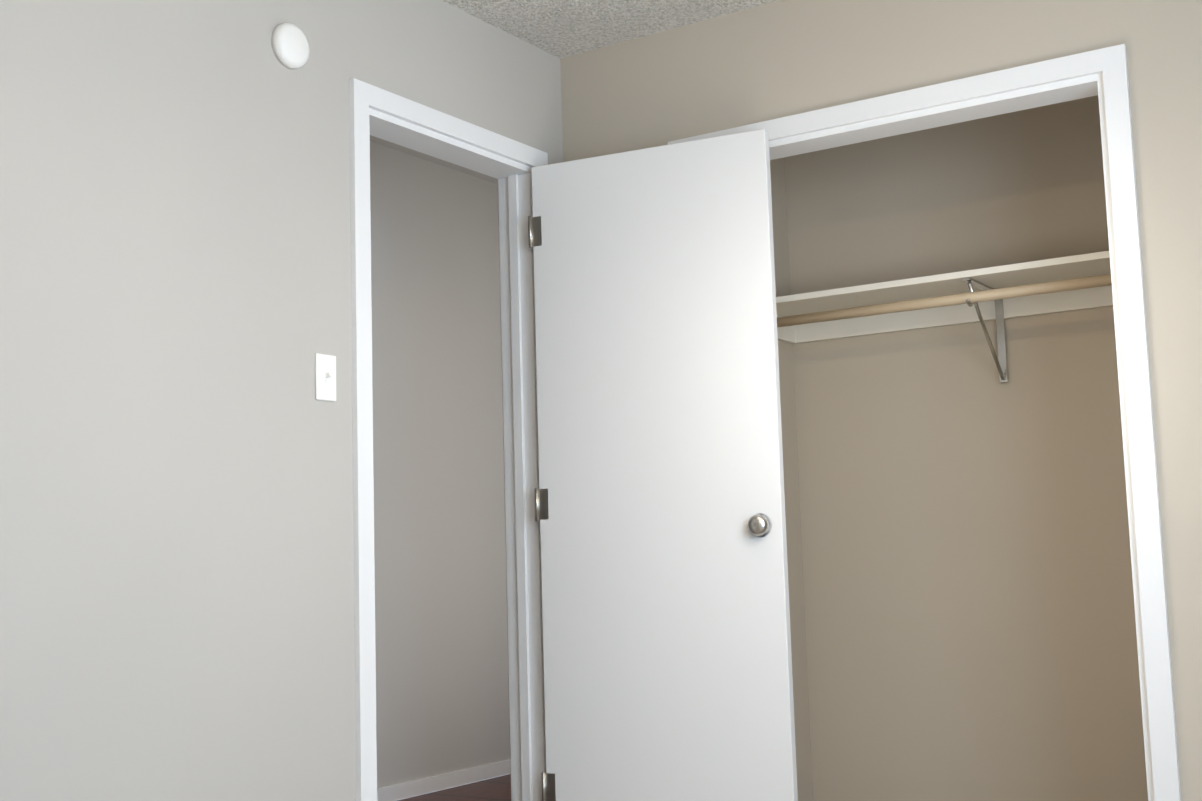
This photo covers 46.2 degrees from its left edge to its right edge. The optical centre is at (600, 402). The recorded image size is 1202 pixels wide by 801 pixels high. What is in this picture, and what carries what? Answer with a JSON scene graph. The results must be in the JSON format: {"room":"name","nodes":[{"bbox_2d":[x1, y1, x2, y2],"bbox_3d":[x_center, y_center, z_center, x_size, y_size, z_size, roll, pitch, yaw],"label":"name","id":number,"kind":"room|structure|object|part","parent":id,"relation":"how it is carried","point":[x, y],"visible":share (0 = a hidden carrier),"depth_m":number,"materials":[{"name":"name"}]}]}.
{"room":"bedroom","nodes":[
{"label":"bedroom","id":0,"kind":"room"},
{"bbox_2d":[0,0,562,800],"bbox_3d":[-1.257,0.037,3.669,1.170,2.500,6.056,-6,-8,33],"label":"wall","id":1,"kind":"structure","parent":0,"point":[176,536],"depth_m":3.25,"materials":[{"name":"paint"}]},
{"bbox_2d":[271,23,309,68],"bbox_3d":[-0.760,-0.880,3.473,0.030,0.112,0.112,-6,-8,33],"label":"smoke detector","id":2,"kind":"object","parent":1,"relation":"attached to","point":[290,45],"visible":1,"depth_m":3.45,"materials":[{"name":"white plastic"}]},
{"bbox_2d":[315,353,335,401],"bbox_3d":[-0.675,-0.063,3.485,0.020,0.115,0.070,-6,-8,33],"label":"light switch","id":3,"kind":"object","parent":1,"relation":"attached to","point":[325,367],"visible":1,"depth_m":3.48,"materials":[{"name":"white plastic"}]},
{"bbox_2d":[377,759,510,800],"bbox_3d":[-1.086,1.369,4.607,0.012,0.054,3.900,-6,-8,33],"label":"baseboard","id":4,"kind":"structure","parent":1,"relation":"attached to","point":[433,783],"depth_m":5.34,"materials":[{"name":"white wood"}]},
{"bbox_2d":[349,78,547,800],"bbox_3d":[-0.436,0.243,3.935,0.152,2.102,0.865,-6,-8,33],"label":"door frame","id":5,"kind":"structure","parent":1,"relation":"attached to","point":[506,162],"depth_m":4.14,"materials":[{"name":"white wood"}]},
{"bbox_2d":[528,129,797,800],"bbox_3d":[0.153,0.264,4.013,0.757,2.020,0.045,-5,-7,25],"label":"door leaf","id":6,"kind":"structure","parent":1,"relation":"in","point":[667,657],"depth_m":4.00,"materials":[{"name":"white wood"}]},
{"bbox_3d":[-0.176,0.299,4.150,0.042,1.736,0.012,-5,-7,25],"label":"door hinge","id":7,"kind":"part","parent":6,"relation":"part of","materials":[{"name":"silver metal"}]},
{"bbox_2d":[747,513,771,536],"bbox_3d":[0.443,0.337,3.871,0.070,0.066,0.112,-6,-8,33],"label":"door knob","id":8,"kind":"object","parent":6,"relation":"attached to","point":[757,524],"depth_m":3.82,"materials":[{"name":"silver metal"}]},
{"bbox_2d":[397,774,510,800],"bbox_3d":[-0.650,1.378,4.320,1.050,0.046,3.900,-6,-8,33],"label":"floor","id":9,"kind":"structure","parent":0,"point":[496,789],"depth_m":5.26,"materials":[{"name":"brown carpet"}]},
{"bbox_2d":[442,0,778,58],"bbox_3d":[0.046,-1.573,1.952,3.385,0.360,4.376,-6,-8,33],"label":"ceiling","id":10,"kind":"structure","parent":0,"point":[560,29],"depth_m":4.17,"materials":[{"name":"white paint"}]},
{"bbox_2d":[560,0,1201,800],"bbox_3d":[1.253,-0.018,3.569,3.385,2.440,0.120,-6,-8,33],"label":"wall","id":11,"kind":"structure","parent":0,"point":[774,60],"depth_m":3.70,"materials":[{"name":"paint"}]},
{"bbox_2d":[668,44,1180,800],"bbox_3d":[0.822,0.201,3.823,1.325,2.087,0.136,-6,-8,33],"label":"trim","id":12,"kind":"structure","parent":11,"relation":"attached to","point":[1102,74],"depth_m":3.50,"materials":[{"name":"white wood"}]},
{"bbox_2d":[770,95,1147,800],"bbox_3d":[1.054,0.029,4.200,1.480,2.500,0.720,-6,-8,33],"label":"wall","id":13,"kind":"structure","parent":0,"point":[962,609],"depth_m":4.45,"materials":[{"name":"paint"}]},
{"bbox_2d":[776,251,1112,381],"bbox_3d":[1.096,-0.218,4.303,1.278,0.300,0.339,-6,-8,33],"label":"closet shelf","id":14,"kind":"object","parent":13,"relation":"attached to","point":[999,294],"visible":0.73,"depth_m":4.32,"materials":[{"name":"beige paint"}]}
]}

